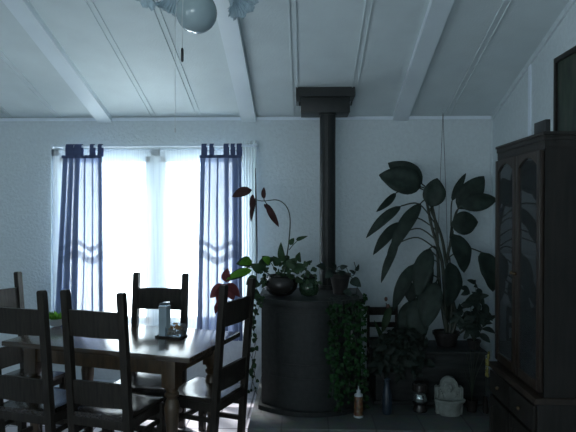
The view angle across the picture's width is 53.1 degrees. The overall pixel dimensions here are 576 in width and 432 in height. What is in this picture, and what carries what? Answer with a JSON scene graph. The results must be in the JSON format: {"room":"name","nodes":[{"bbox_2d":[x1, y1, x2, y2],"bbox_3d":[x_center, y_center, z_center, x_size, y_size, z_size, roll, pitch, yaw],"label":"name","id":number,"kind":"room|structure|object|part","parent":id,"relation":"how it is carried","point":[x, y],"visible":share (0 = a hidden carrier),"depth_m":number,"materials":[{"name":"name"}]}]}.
{"room":"dining room","nodes":[
{"label":"dining room","id":0,"kind":"room"},
{"bbox_2d":[3,391,256,431],"bbox_3d":[-0.873,1.711,0.894,5.403,0.100,9.100,0,1,2],"label":"floor","id":1,"kind":"structure","parent":0,"point":[225,424],"depth_m":4.51,"materials":[{"name":"tile"}]},
{"bbox_2d":[0,271,66,431],"bbox_3d":[-2.020,1.037,4.362,0.483,1.175,0.473,0,1,18],"label":"dining chair","id":2,"kind":"object","parent":1,"relation":"on","point":[9,297],"visible":0.23,"depth_m":4.50,"materials":[{"name":"brown wood"}]},
{"bbox_3d":[-2.220,0.651,4.424,0.052,0.166,0.385,0,1,18],"label":"rail","id":3,"kind":"part","parent":2,"relation":"part of","materials":[{"name":"brown wood"}]},
{"bbox_3d":[-2.186,1.088,4.417,0.049,0.158,0.385,0,1,18],"label":"rail","id":4,"kind":"part","parent":2,"relation":"part of","materials":[{"name":"brown wood"}]},
{"bbox_3d":[-2.122,1.034,4.609,0.133,1.175,0.048,0,1,18],"label":"post","id":5,"kind":"part","parent":2,"relation":"part of","materials":[{"name":"brown wood"}]},
{"bbox_3d":[-1.892,1.438,4.098,0.044,0.379,0.044,0,1,18],"label":"leg","id":6,"kind":"part","parent":2,"relation":"part of","materials":[{"name":"brown wood"}]},
{"bbox_3d":[-1.988,1.229,4.353,0.416,0.031,0.420,0,1,18],"label":"seat","id":7,"kind":"part","parent":2,"relation":"part of","materials":[{"name":"brown wood"}]},
{"bbox_3d":[-1.757,1.434,4.505,0.044,0.379,0.044,0,1,18],"label":"leg","id":8,"kind":"part","parent":2,"relation":"part of","materials":[{"name":"brown wood"}]},
{"bbox_2d":[0,290,92,431],"bbox_3d":[-1.637,1.043,3.821,0.473,1.175,0.483,0,1,18],"label":"dining chair","id":9,"kind":"object","parent":1,"relation":"on","point":[31,400],"visible":0.77,"depth_m":3.61,"materials":[{"name":"brown wood"}]},
{"bbox_3d":[-1.884,1.044,3.719,0.048,1.175,0.133,0,1,18],"label":"post","id":10,"kind":"part","parent":9,"relation":"part of","materials":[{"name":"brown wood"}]},
{"bbox_3d":[-1.703,0.659,3.617,0.385,0.166,0.052,0,1,18],"label":"rail","id":11,"kind":"part","parent":9,"relation":"part of","materials":[{"name":"brown wood"}]},
{"bbox_3d":[-1.692,1.096,3.656,0.385,0.158,0.049,0,1,18],"label":"rail","id":12,"kind":"part","parent":9,"relation":"part of","materials":[{"name":"brown wood"}]},
{"bbox_3d":[-1.626,1.234,3.855,0.420,0.031,0.416,0,1,18],"label":"seat","id":13,"kind":"part","parent":9,"relation":"part of","materials":[{"name":"brown wood"}]},
{"bbox_3d":[-1.499,1.045,3.592,0.048,1.175,0.133,0,1,18],"label":"post","id":14,"kind":"part","parent":9,"relation":"part of","materials":[{"name":"brown wood"}]},
{"bbox_3d":[-1.369,1.439,3.953,0.044,0.379,0.044,0,1,18],"label":"leg","id":15,"kind":"part","parent":9,"relation":"part of","materials":[{"name":"brown wood"}]},
{"bbox_2d":[60,289,164,431],"bbox_3d":[-1.119,1.044,3.721,0.473,1.175,0.483,0,1,18],"label":"dining chair","id":16,"kind":"object","parent":1,"relation":"on","point":[107,406],"visible":0.98,"depth_m":3.55,"materials":[{"name":"brown wood"}]},
{"bbox_3d":[-1.366,1.045,3.619,0.048,1.175,0.133,0,1,18],"label":"post","id":17,"kind":"part","parent":16,"relation":"part of","materials":[{"name":"brown wood"}]},
{"bbox_3d":[-1.185,0.660,3.517,0.385,0.166,0.052,0,1,18],"label":"rail","id":18,"kind":"part","parent":16,"relation":"part of","materials":[{"name":"brown wood"}]},
{"bbox_3d":[-1.173,1.097,3.556,0.385,0.158,0.049,0,1,18],"label":"rail","id":19,"kind":"part","parent":16,"relation":"part of","materials":[{"name":"brown wood"}]},
{"bbox_3d":[-1.108,1.235,3.755,0.420,0.031,0.416,0,1,18],"label":"seat","id":20,"kind":"part","parent":16,"relation":"part of","materials":[{"name":"brown wood"}]},
{"bbox_3d":[-0.981,1.046,3.492,0.048,1.175,0.133,0,1,18],"label":"post","id":21,"kind":"part","parent":16,"relation":"part of","materials":[{"name":"brown wood"}]},
{"bbox_3d":[-0.850,1.440,3.853,0.044,0.379,0.044,0,1,18],"label":"leg","id":22,"kind":"part","parent":16,"relation":"part of","materials":[{"name":"brown wood"}]},
{"bbox_2d":[2,324,239,431],"bbox_3d":[-1.173,1.247,4.155,1.460,0.760,0.800,0,1,18],"label":"dining table","id":23,"kind":"object","parent":1,"relation":"on","point":[168,358],"visible":0.6,"depth_m":3.88,"materials":[{"name":"brown wood"}]},
{"bbox_3d":[-1.782,1.266,4.051,0.100,0.724,0.100,0,1,18],"label":"leg","id":24,"kind":"part","parent":23,"relation":"part of","materials":[{"name":"brown wood"}]},
{"bbox_2d":[49,311,61,326],"bbox_3d":[-1.820,0.804,4.518,0.162,0.117,0.162,0,1,2],"label":"potted plant","id":25,"kind":"object","parent":23,"relation":"on","point":[55,319],"visible":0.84,"depth_m":4.48,"materials":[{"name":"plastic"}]},
{"bbox_2d":[49,319,61,326],"bbox_3d":[-1.820,0.831,4.519,0.162,0.063,0.162,0,1,2],"label":"bowl","id":26,"kind":"object","parent":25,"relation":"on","point":[53,322],"depth_m":4.47,"materials":[{"name":"white ceramic"}]},
{"bbox_3d":[-1.600,1.260,4.601,0.100,0.724,0.100,0,1,18],"label":"leg","id":27,"kind":"part","parent":23,"relation":"part of","materials":[{"name":"brown wood"}]},
{"bbox_2d":[155,334,187,339],"bbox_3d":[-0.835,0.860,4.127,0.200,0.012,0.120,0,1,18],"label":"serving tray","id":28,"kind":"object","parent":23,"relation":"on","point":[180,336],"visible":0.73,"depth_m":4.10,"materials":[{"name":"brown wood"}]},
{"bbox_2d":[159,305,170,335],"bbox_3d":[-0.886,0.738,4.138,0.064,0.240,0.064,0,1,18],"label":"candle","id":29,"kind":"object","parent":28,"relation":"on","point":[164,310],"visible":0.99,"depth_m":4.11,"materials":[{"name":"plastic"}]},
{"bbox_2d":[167,322,184,335],"bbox_3d":[-0.802,0.809,4.116,0.120,0.098,0.090,0,1,18],"label":"dish","id":30,"kind":"object","parent":28,"relation":"on","point":[172,331],"visible":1,"depth_m":4.09,"materials":[{"name":"clear glass"}]},
{"bbox_3d":[-0.747,1.269,3.708,0.100,0.724,0.100,0,1,18],"label":"leg","id":31,"kind":"part","parent":23,"relation":"part of","materials":[{"name":"brown wood"}]},
{"bbox_3d":[-0.565,1.264,4.259,0.100,0.724,0.100,0,1,18],"label":"leg","id":32,"kind":"part","parent":23,"relation":"part of","materials":[{"name":"brown wood"}]},
{"bbox_2d":[111,272,188,431],"bbox_3d":[-1.040,1.037,4.333,0.473,1.175,0.483,0,1,10],"label":"dining chair","id":33,"kind":"object","parent":1,"relation":"on","point":[152,297],"visible":0.37,"depth_m":4.49,"materials":[{"name":"brown wood"}]},
{"bbox_3d":[-1.210,1.035,4.539,0.048,1.175,0.133,0,1,10],"label":"post","id":34,"kind":"part","parent":33,"relation":"part of","materials":[{"name":"brown wood"}]},
{"bbox_3d":[-1.046,1.230,4.302,0.420,0.031,0.416,0,1,10],"label":"seat","id":35,"kind":"part","parent":33,"relation":"part of","materials":[{"name":"brown wood"}]},
{"bbox_3d":[-1.004,0.650,4.536,0.385,0.166,0.052,0,1,10],"label":"rail","id":36,"kind":"part","parent":33,"relation":"part of","materials":[{"name":"brown wood"}]},
{"bbox_3d":[-0.811,1.036,4.471,0.048,1.175,0.133,0,1,10],"label":"post","id":37,"kind":"part","parent":33,"relation":"part of","materials":[{"name":"brown wood"}]},
{"bbox_2d":[165,278,255,431],"bbox_3d":[-0.545,1.040,4.079,0.483,1.175,0.473,0,1,23],"label":"dining chair","id":38,"kind":"object","parent":1,"relation":"on","point":[202,397],"visible":0.84,"depth_m":3.95,"materials":[{"name":"brown wood"}]},
{"bbox_3d":[-0.649,1.435,4.361,0.044,0.379,0.044,0,1,23],"label":"leg","id":39,"kind":"part","parent":38,"relation":"part of","materials":[{"name":"brown wood"}]},
{"bbox_3d":[-0.576,1.232,4.094,0.416,0.031,0.420,0,1,23],"label":"seat","id":40,"kind":"part","parent":38,"relation":"part of","materials":[{"name":"brown wood"}]},
{"bbox_3d":[-0.465,1.043,3.823,0.133,1.175,0.048,0,1,23],"label":"post","id":41,"kind":"part","parent":38,"relation":"part of","materials":[{"name":"brown wood"}]},
{"bbox_3d":[-0.385,1.092,4.010,0.049,0.158,0.385,0,1,23],"label":"rail","id":42,"kind":"part","parent":38,"relation":"part of","materials":[{"name":"brown wood"}]},
{"bbox_3d":[-0.352,0.655,3.991,0.052,0.166,0.385,0,1,23],"label":"rail","id":43,"kind":"part","parent":38,"relation":"part of","materials":[{"name":"brown wood"}]},
{"bbox_3d":[-0.305,1.039,4.195,0.133,1.175,0.048,0,1,23],"label":"post","id":44,"kind":"part","parent":38,"relation":"part of","materials":[{"name":"brown wood"}]},
{"bbox_2d":[248,375,491,431],"bbox_3d":[0.787,1.547,4.637,2.101,0.150,1.314,0,1,2],"label":"hearth","id":45,"kind":"object","parent":1,"relation":"on","point":[403,418],"visible":0.37,"depth_m":4.14,"materials":[{"name":"stone"}]},
{"bbox_2d":[258,288,364,417],"bbox_3d":[0.183,1.046,4.578,0.814,0.851,0.750,0,1,2],"label":"wood stove","id":46,"kind":"object","parent":45,"relation":"on","point":[295,330],"visible":0.79,"depth_m":4.27,"materials":[{"name":"metal"}]},
{"bbox_2d":[248,294,267,393],"bbox_3d":[-0.202,0.972,4.396,0.106,0.782,0.238,1,1,43],"label":"trailing vine","id":47,"kind":"object","parent":46,"relation":"hanging from","point":[257,296],"visible":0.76,"depth_m":4.35,"materials":[{"name":"green plant"}]},
{"bbox_2d":[210,186,321,313],"bbox_3d":[-0.166,0.265,4.500,0.858,0.992,0.289,0,1,2],"label":"potted plant","id":48,"kind":"object","parent":46,"relation":"on","point":[277,284],"visible":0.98,"depth_m":4.42,"materials":[{"name":"plant"}]},
{"bbox_3d":[-0.182,0.164,4.485,0.600,0.703,0.061,0,1,2],"label":"stem","id":49,"kind":"part","parent":48,"relation":"part of","materials":[{"name":"green plant"}]},
{"bbox_2d":[265,274,297,295],"bbox_3d":[-0.055,0.541,4.510,0.270,0.157,0.270,0,1,2],"label":"pot","id":50,"kind":"object","parent":46,"relation":"on","point":[275,284],"depth_m":4.41,"materials":[{"name":"ceramic"}]},
{"bbox_2d":[299,274,318,296],"bbox_3d":[0.163,0.536,4.463,0.156,0.167,0.156,0,1,2],"label":"glass jar","id":51,"kind":"object","parent":46,"relation":"on","point":[311,289],"visible":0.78,"depth_m":4.41,"materials":[{"name":"glass"}]},
{"bbox_3d":[0.183,0.635,4.574,0.814,0.030,0.750,0,1,2],"label":"plate","id":52,"kind":"part","parent":46,"relation":"part of","materials":[{"name":"metal"}]},
{"bbox_3d":[0.175,0.930,4.311,0.660,0.490,0.141,0,1,2],"label":"door","id":53,"kind":"part","parent":46,"relation":"part of","materials":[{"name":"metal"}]},
{"bbox_3d":[0.175,1.305,4.315,0.660,0.200,0.141,0,1,2],"label":"ash door","id":54,"kind":"part","parent":46,"relation":"part of","materials":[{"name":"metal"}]},
{"bbox_2d":[319,114,335,289],"bbox_3d":[0.336,-0.118,4.891,0.160,1.468,0.160,0,1,2],"label":"pipe","id":55,"kind":"object","parent":46,"relation":"on","point":[327,121],"visible":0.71,"depth_m":4.83,"materials":[{"name":"metal"}]},
{"bbox_2d":[317,262,365,301],"bbox_3d":[0.413,0.516,4.555,0.386,0.322,0.213,0,1,2],"label":"pothos","id":56,"kind":"object","parent":46,"relation":"on","point":[339,279],"visible":0.96,"depth_m":4.49,"materials":[{"name":"plant"}]},
{"bbox_2d":[330,272,350,294],"bbox_3d":[0.413,0.536,4.576,0.174,0.164,0.173,0,1,2],"label":"pot","id":57,"kind":"object","parent":56,"relation":"on","point":[339,281],"depth_m":4.51,"materials":[{"name":"ceramic"}]},
{"bbox_3d":[0.406,0.492,4.505,0.280,0.270,0.026,0,1,2],"label":"stem","id":58,"kind":"part","parent":56,"relation":"part of","materials":[{"name":"green plant"}]},
{"bbox_2d":[323,293,369,412],"bbox_3d":[0.426,1.011,4.276,0.388,0.858,0.190,0,1,-27],"label":"trailing ivy","id":59,"kind":"object","parent":46,"relation":"hanging from","point":[359,314],"visible":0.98,"depth_m":4.21,"materials":[{"name":"green plant"}]},
{"bbox_2d":[354,386,362,417],"bbox_3d":[0.518,1.361,4.229,0.071,0.228,0.071,0,1,2],"label":"squeeze bottle","id":60,"kind":"object","parent":45,"relation":"on","point":[358,397],"visible":1,"depth_m":4.20,"materials":[{"name":"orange plastic"}]},
{"bbox_2d":[367,306,397,384],"bbox_3d":[0.836,1.135,5.030,0.280,0.666,0.227,0,1,2],"label":"chair","id":61,"kind":"object","parent":45,"relation":"on","point":[371,310],"visible":0.5,"depth_m":5.12,"materials":[{"name":"brown wood"}]},
{"bbox_3d":[0.714,1.134,5.133,0.026,0.666,0.026,0,1,24],"label":"post","id":62,"kind":"part","parent":61,"relation":"part of","materials":[{"name":"brown wood"}]},
{"bbox_3d":[0.839,0.966,5.128,0.250,0.045,0.014,0,1,2],"label":"rail","id":63,"kind":"part","parent":61,"relation":"part of","materials":[{"name":"brown wood"}]},
{"bbox_3d":[0.839,0.846,5.127,0.250,0.071,0.014,0,1,2],"label":"rail","id":64,"kind":"part","parent":61,"relation":"part of","materials":[{"name":"brown wood"}]},
{"bbox_2d":[374,297,391,335],"bbox_3d":[0.818,0.929,5.006,0.153,0.464,0.113,0,1,2],"label":"houseplant","id":65,"kind":"object","parent":61,"relation":"on","point":[386,318],"visible":0.66,"depth_m":4.96,"materials":[{"name":"plant"}]},
{"bbox_3d":[0.964,1.134,5.126,0.026,0.666,0.026,0,1,24],"label":"post","id":66,"kind":"part","parent":61,"relation":"part of","materials":[{"name":"brown wood"}]},
{"bbox_2d":[382,378,391,414],"bbox_3d":[0.738,1.344,4.291,0.076,0.261,0.076,0,1,2],"label":"vase","id":67,"kind":"object","parent":45,"relation":"on","point":[386,397],"visible":1,"depth_m":4.26,"materials":[{"name":"ceramic"}]},
{"bbox_2d":[412,381,427,412],"bbox_3d":[0.998,1.366,4.355,0.120,0.215,0.119,0,1,2],"label":"lantern","id":68,"kind":"object","parent":45,"relation":"on","point":[419,388],"visible":1,"depth_m":4.32,"materials":[{"name":"metal"}]},
{"bbox_3d":[0.998,1.292,4.354,0.120,0.066,0.119,0,1,2],"label":"dark lid","id":69,"kind":"part","parent":68,"relation":"part of","materials":[{"name":"metal"}]},
{"bbox_2d":[412,400,427,412],"bbox_3d":[0.998,1.441,4.356,0.116,0.065,0.115,0,1,2],"label":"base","id":70,"kind":"object","parent":68,"relation":"on","point":[419,406],"depth_m":4.32,"materials":[{"name":"metal"}]},
{"bbox_2d":[368,340,487,404],"bbox_3d":[1.118,1.263,4.691,0.881,0.414,0.422,0,1,2],"label":"chest","id":71,"kind":"object","parent":45,"relation":"on","point":[449,361],"visible":0.62,"depth_m":4.49,"materials":[{"name":"brown wood"}]},
{"bbox_2d":[368,325,435,382],"bbox_3d":[0.871,1.067,4.480,0.517,0.429,0.390,0,1,2],"label":"houseplant","id":72,"kind":"object","parent":71,"relation":"on","point":[399,345],"visible":1,"depth_m":4.40,"materials":[{"name":"plant"}]},
{"bbox_3d":[1.118,1.068,4.690,0.881,0.024,0.420,0,1,2],"label":"lid","id":73,"kind":"part","parent":71,"relation":"part of","materials":[{"name":"brown wood"}]},
{"bbox_2d":[366,161,494,346],"bbox_3d":[1.162,0.305,4.588,1.114,1.502,0.437,0,1,2],"label":"houseplant","id":74,"kind":"object","parent":71,"relation":"on","point":[403,177],"visible":0.98,"depth_m":4.58,"materials":[{"name":"plant"}]},
{"bbox_3d":[1.213,0.410,4.691,0.200,1.117,0.034,0,1,2],"label":"stem","id":75,"kind":"part","parent":74,"relation":"part of","materials":[{"name":"green plant"}]},
{"bbox_3d":[1.224,0.407,4.690,0.188,1.147,0.034,0,1,2],"label":"stem","id":76,"kind":"part","parent":74,"relation":"part of","materials":[{"name":"green plant"}]},
{"bbox_3d":[1.248,0.451,4.690,0.204,1.040,0.034,0,1,2],"label":"stem","id":77,"kind":"part","parent":74,"relation":"part of","materials":[{"name":"green plant"}]},
{"bbox_2d":[432,329,459,346],"bbox_3d":[1.288,0.998,4.695,0.220,0.114,0.220,0,1,2],"label":"pot","id":78,"kind":"object","parent":74,"relation":"on","point":[443,337],"depth_m":4.63,"materials":[{"name":"ceramic"}]},
{"bbox_3d":[1.333,0.516,4.688,0.102,0.936,0.034,0,1,2],"label":"stem","id":79,"kind":"part","parent":74,"relation":"part of","materials":[{"name":"green plant"}]},
{"bbox_2d":[449,279,494,349],"bbox_3d":[1.451,0.780,4.546,0.348,0.553,0.219,0,1,2],"label":"leafy houseplant","id":80,"kind":"object","parent":71,"relation":"on","point":[472,321],"visible":1,"depth_m":4.52,"materials":[{"name":"plant"}]},
{"bbox_3d":[1.462,0.768,4.574,0.211,0.450,0.137,0,1,2],"label":"stem","id":81,"kind":"part","parent":80,"relation":"part of","materials":[{"name":"green plant"}]},
{"bbox_3d":[1.476,1.019,4.569,0.110,0.074,0.110,0,1,2],"label":"pot","id":82,"kind":"part","parent":80,"relation":"part of","materials":[{"name":"ceramic"}]},
{"bbox_2d":[434,376,464,416],"bbox_3d":[1.199,1.338,4.266,0.224,0.275,0.139,0,1,5],"label":"ornament","id":83,"kind":"object","parent":45,"relation":"on","point":[449,400],"visible":1,"depth_m":4.28,"materials":[{"name":"grey stone"}]},
{"bbox_2d":[435,398,464,416],"bbox_3d":[1.199,1.415,4.267,0.224,0.121,0.139,0,1,5],"label":"basin","id":84,"kind":"object","parent":83,"relation":"in","point":[447,407],"depth_m":4.23,"materials":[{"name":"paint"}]},
{"bbox_2d":[482,351,489,413],"bbox_3d":[1.483,1.244,4.307,0.056,0.461,0.043,0,1,2],"label":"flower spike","id":85,"kind":"object","parent":45,"relation":"on","point":[485,408],"visible":1,"depth_m":4.30,"materials":[{"name":"plant"}]},
{"bbox_2d":[489,131,575,431],"bbox_3d":[1.567,0.583,3.544,0.455,2.099,0.796,0,1,2],"label":"china hutch","id":86,"kind":"object","parent":1,"relation":"on","point":[533,374],"visible":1,"depth_m":3.26,"materials":[{"name":"brown wood"}]},
{"bbox_3d":[1.382,1.372,3.748,0.014,0.262,0.274,0,1,2],"label":"door panel","id":87,"kind":"part","parent":86,"relation":"part of","materials":[{"name":"brown wood"}]},
{"bbox_3d":[1.379,1.381,3.748,0.021,0.340,0.370,0,1,2],"label":"door","id":88,"kind":"part","parent":86,"relation":"part of","materials":[{"name":"brown wood"}]},
{"bbox_3d":[1.381,1.119,3.746,0.020,0.145,0.370,0,1,2],"label":"drawer","id":89,"kind":"part","parent":86,"relation":"part of","materials":[{"name":"brown wood"}]},
{"bbox_3d":[1.414,0.301,3.736,0.021,1.340,0.370,0,1,2],"label":"door","id":90,"kind":"part","parent":86,"relation":"part of","materials":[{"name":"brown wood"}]},
{"bbox_3d":[1.416,0.294,3.736,0.004,1.265,0.280,0,1,2],"label":"glass pane","id":91,"kind":"part","parent":86,"relation":"part of","materials":[{"name":"glass"}]},
{"bbox_3d":[1.371,1.376,3.373,0.014,0.262,0.274,0,1,2],"label":"door panel","id":92,"kind":"part","parent":86,"relation":"part of","materials":[{"name":"brown wood"}]},
{"bbox_3d":[1.368,1.385,3.373,0.021,0.340,0.370,0,1,2],"label":"door","id":93,"kind":"part","parent":86,"relation":"part of","materials":[{"name":"brown wood"}]},
{"bbox_3d":[1.369,1.123,3.370,0.020,0.145,0.370,0,1,2],"label":"drawer","id":94,"kind":"part","parent":86,"relation":"part of","materials":[{"name":"brown wood"}]},
{"bbox_3d":[1.405,0.297,3.360,0.004,1.265,0.280,0,1,2],"label":"glass pane","id":95,"kind":"part","parent":86,"relation":"part of","materials":[{"name":"glass"}]},
{"bbox_3d":[1.403,0.305,3.360,0.021,1.340,0.370,0,1,2],"label":"door","id":96,"kind":"part","parent":86,"relation":"part of","materials":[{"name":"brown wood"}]},
{"bbox_2d":[489,361,575,404],"bbox_3d":[1.579,1.016,3.548,0.429,0.035,0.795,0,1,2],"label":"countertop","id":97,"kind":"structure","parent":86,"relation":"on","point":[523,388],"depth_m":3.32,"materials":[{"name":"brown wood"}]},
{"bbox_3d":[1.599,-0.422,3.531,0.390,0.090,0.794,0,1,2],"label":"crown","id":98,"kind":"part","parent":86,"relation":"part of","materials":[{"name":"brown wood"}]},
{"bbox_2d":[534,119,549,133],"bbox_3d":[1.533,-0.519,3.476,0.030,0.104,0.170,0,1,2],"label":"box","id":99,"kind":"object","parent":86,"relation":"on","point":[544,125],"visible":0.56,"depth_m":3.43,"materials":[{"name":"black plastic"}]},
{"bbox_2d":[0,115,490,390],"bbox_3d":[-0.740,0.344,5.388,5.443,2.540,0.120,0,1,2],"label":"wall","id":100,"kind":"structure","parent":0,"point":[288,151],"depth_m":5.30,"materials":[{"name":"paint"}]},
{"bbox_2d":[52,149,242,328],"bbox_3d":[-1.278,0.216,5.393,1.858,1.675,0.100,0,1,2],"label":"window","id":101,"kind":"structure","parent":100,"relation":"in","point":[155,160],"depth_m":5.37,"materials":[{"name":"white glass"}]},
{"bbox_3d":[-1.708,0.223,5.410,0.865,1.556,0.040,0,1,2],"label":"sash","id":102,"kind":"part","parent":101,"relation":"part of","materials":[{"name":"glass"}]},
{"bbox_3d":[-0.800,0.223,5.384,0.771,1.556,0.040,0,1,2],"label":"sash","id":103,"kind":"part","parent":101,"relation":"part of","materials":[{"name":"glass"}]},
{"bbox_2d":[54,379,250,390],"bbox_3d":[-1.843,1.569,5.366,3.000,0.090,0.015,0,1,2],"label":"baseboard","id":104,"kind":"structure","parent":100,"relation":"attached to","point":[101,380],"depth_m":5.35,"materials":[{"name":"white wood"}]},
{"bbox_2d":[151,122,154,140],"bbox_3d":[-1.249,-0.780,5.329,0.040,0.180,0.004,0,1,2],"label":"trim","id":105,"kind":"structure","parent":100,"relation":"attached to","point":[152,123],"depth_m":5.33,"materials":[{"name":"paint"}]},
{"bbox_2d":[50,143,257,148],"bbox_3d":[-1.213,-0.634,5.262,1.893,0.040,0.140,0,1,2],"label":"curtain rod","id":106,"kind":"object","parent":100,"relation":"attached to","point":[255,145],"visible":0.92,"depth_m":5.20,"materials":[{"name":"white metal"}]},
{"bbox_2d":[55,144,103,312],"bbox_3d":[-1.888,0.231,5.216,0.469,1.769,0.098,0,1,2],"label":"curtain","id":107,"kind":"object","parent":106,"relation":"hanging from","point":[80,269],"visible":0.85,"depth_m":5.19,"materials":[{"name":"blue fabric"}]},
{"bbox_3d":[-1.214,-0.633,5.212,1.853,0.021,0.021,0,1,2],"label":"rod","id":108,"kind":"part","parent":106,"relation":"part of","materials":[{"name":"white metal"}]},
{"bbox_2d":[197,143,242,340],"bbox_3d":[-0.615,0.232,5.178,0.417,1.769,0.098,0,1,2],"label":"curtain","id":109,"kind":"object","parent":106,"relation":"hanging from","point":[220,213],"visible":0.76,"depth_m":5.16,"materials":[{"name":"blue fabric"}]},
{"bbox_2d":[242,141,256,343],"bbox_3d":[-0.345,0.239,5.200,0.131,1.834,0.032,0,1,2],"label":"lace curtain","id":110,"kind":"object","parent":106,"relation":"hanging from","point":[249,153],"visible":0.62,"depth_m":5.20,"materials":[{"name":"white fabric"}]},
{"bbox_2d":[255,168,257,288],"bbox_3d":[-0.282,0.162,5.140,0.023,1.178,0.021,0,1,2],"label":"hanging cord","id":111,"kind":"object","parent":110,"relation":"hanging from","point":[255,168],"visible":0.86,"depth_m":5.13,"materials":[{"name":"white plastic"}]},
{"bbox_2d":[0,116,490,120],"bbox_3d":[-0.742,-0.894,5.306,5.203,0.026,0.018,0,1,2],"label":"trim","id":112,"kind":"structure","parent":100,"relation":"attached to","point":[385,117],"depth_m":5.29,"materials":[{"name":"white wood"}]},
{"bbox_2d":[394,121,398,321],"bbox_3d":[0.996,0.298,5.274,0.040,2.335,0.004,0,1,2],"label":"trim","id":113,"kind":"structure","parent":100,"relation":"attached to","point":[396,275],"depth_m":5.27,"materials":[{"name":"paint"}]},
{"bbox_2d":[489,120,492,376],"bbox_3d":[1.848,0.298,5.241,0.020,2.335,0.020,0,1,2],"label":"trim","id":114,"kind":"structure","parent":100,"relation":"attached to","point":[491,121],"depth_m":5.23,"materials":[{"name":"paint"}]},
{"bbox_2d":[0,0,568,122],"bbox_3d":[-0.873,-1.615,0.859,5.443,1.593,9.140,0,1,2],"label":"ceiling","id":115,"kind":"structure","parent":0,"point":[102,60],"depth_m":4.32,"materials":[{"name":"paint"}]},
{"bbox_2d":[136,0,258,132],"bbox_3d":[-0.409,-1.049,2.586,0.569,1.395,0.418,0,1,2],"label":"ceiling lamp","id":116,"kind":"object","parent":115,"relation":"hanging from","point":[195,16],"visible":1,"depth_m":2.47,"materials":[{"name":"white glass"}]},
{"bbox_3d":[-0.629,-0.954,2.460,0.137,0.131,0.150,0,1,2],"label":"lamp shade","id":117,"kind":"part","parent":116,"relation":"part of","materials":[{"name":"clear glass"}]},
{"bbox_3d":[-0.538,-0.943,2.608,0.138,0.128,0.157,0,1,2],"label":"lamp shade","id":118,"kind":"part","parent":116,"relation":"part of","materials":[{"name":"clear glass"}]},
{"bbox_3d":[-0.398,-0.884,2.504,0.178,0.177,0.178,0,1,2],"label":"globe","id":119,"kind":"part","parent":116,"relation":"part of","materials":[{"name":"white glass"}]},
{"bbox_3d":[-0.193,-0.915,2.467,0.132,0.131,0.156,0,1,2],"label":"lamp shade","id":120,"kind":"part","parent":116,"relation":"part of","materials":[{"name":"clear glass"}]},
{"bbox_2d":[296,87,354,117],"bbox_3d":[0.314,-0.961,4.923,0.487,0.216,0.320,0,1,2],"label":"box","id":121,"kind":"object","parent":115,"relation":"attached to","point":[314,102],"visible":0.85,"depth_m":4.78,"materials":[{"name":"metal"}]},
{"bbox_2d":[438,110,447,248],"bbox_3d":[1.373,-0.105,5.111,0.115,1.709,0.115,0,1,2],"label":"hanger","id":122,"kind":"object","parent":115,"relation":"hanging from","point":[443,110],"visible":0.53,"depth_m":5.11,"materials":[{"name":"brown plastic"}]},
{"bbox_2d":[492,2,575,360],"bbox_3d":[1.787,-0.330,0.794,0.120,3.983,8.900,0,1,2],"label":"wall","id":123,"kind":"structure","parent":0,"point":[510,124],"depth_m":4.28,"materials":[{"name":"paint"}]},
{"bbox_2d":[528,64,531,135],"bbox_3d":[1.826,0.194,4.364,0.012,2.682,0.040,0,1,2],"label":"trim","id":124,"kind":"structure","parent":123,"relation":"attached to","point":[530,65],"depth_m":4.34,"materials":[{"name":"wood"}]},
{"bbox_2d":[491,0,575,119],"bbox_3d":[1.781,-1.589,2.882,0.016,1.488,4.700,0,1,2],"label":"trim","id":125,"kind":"structure","parent":123,"relation":"attached to","point":[570,3],"depth_m":4.22,"materials":[{"name":"paint"}]},
{"bbox_2d":[553,46,575,130],"bbox_3d":[1.794,-0.777,3.541,0.025,0.560,0.700,0,1,2],"label":"framed picture","id":126,"kind":"object","parent":123,"relation":"attached to","point":[564,80],"visible":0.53,"depth_m":3.74,"materials":[{"name":"brown wood"}]}
]}

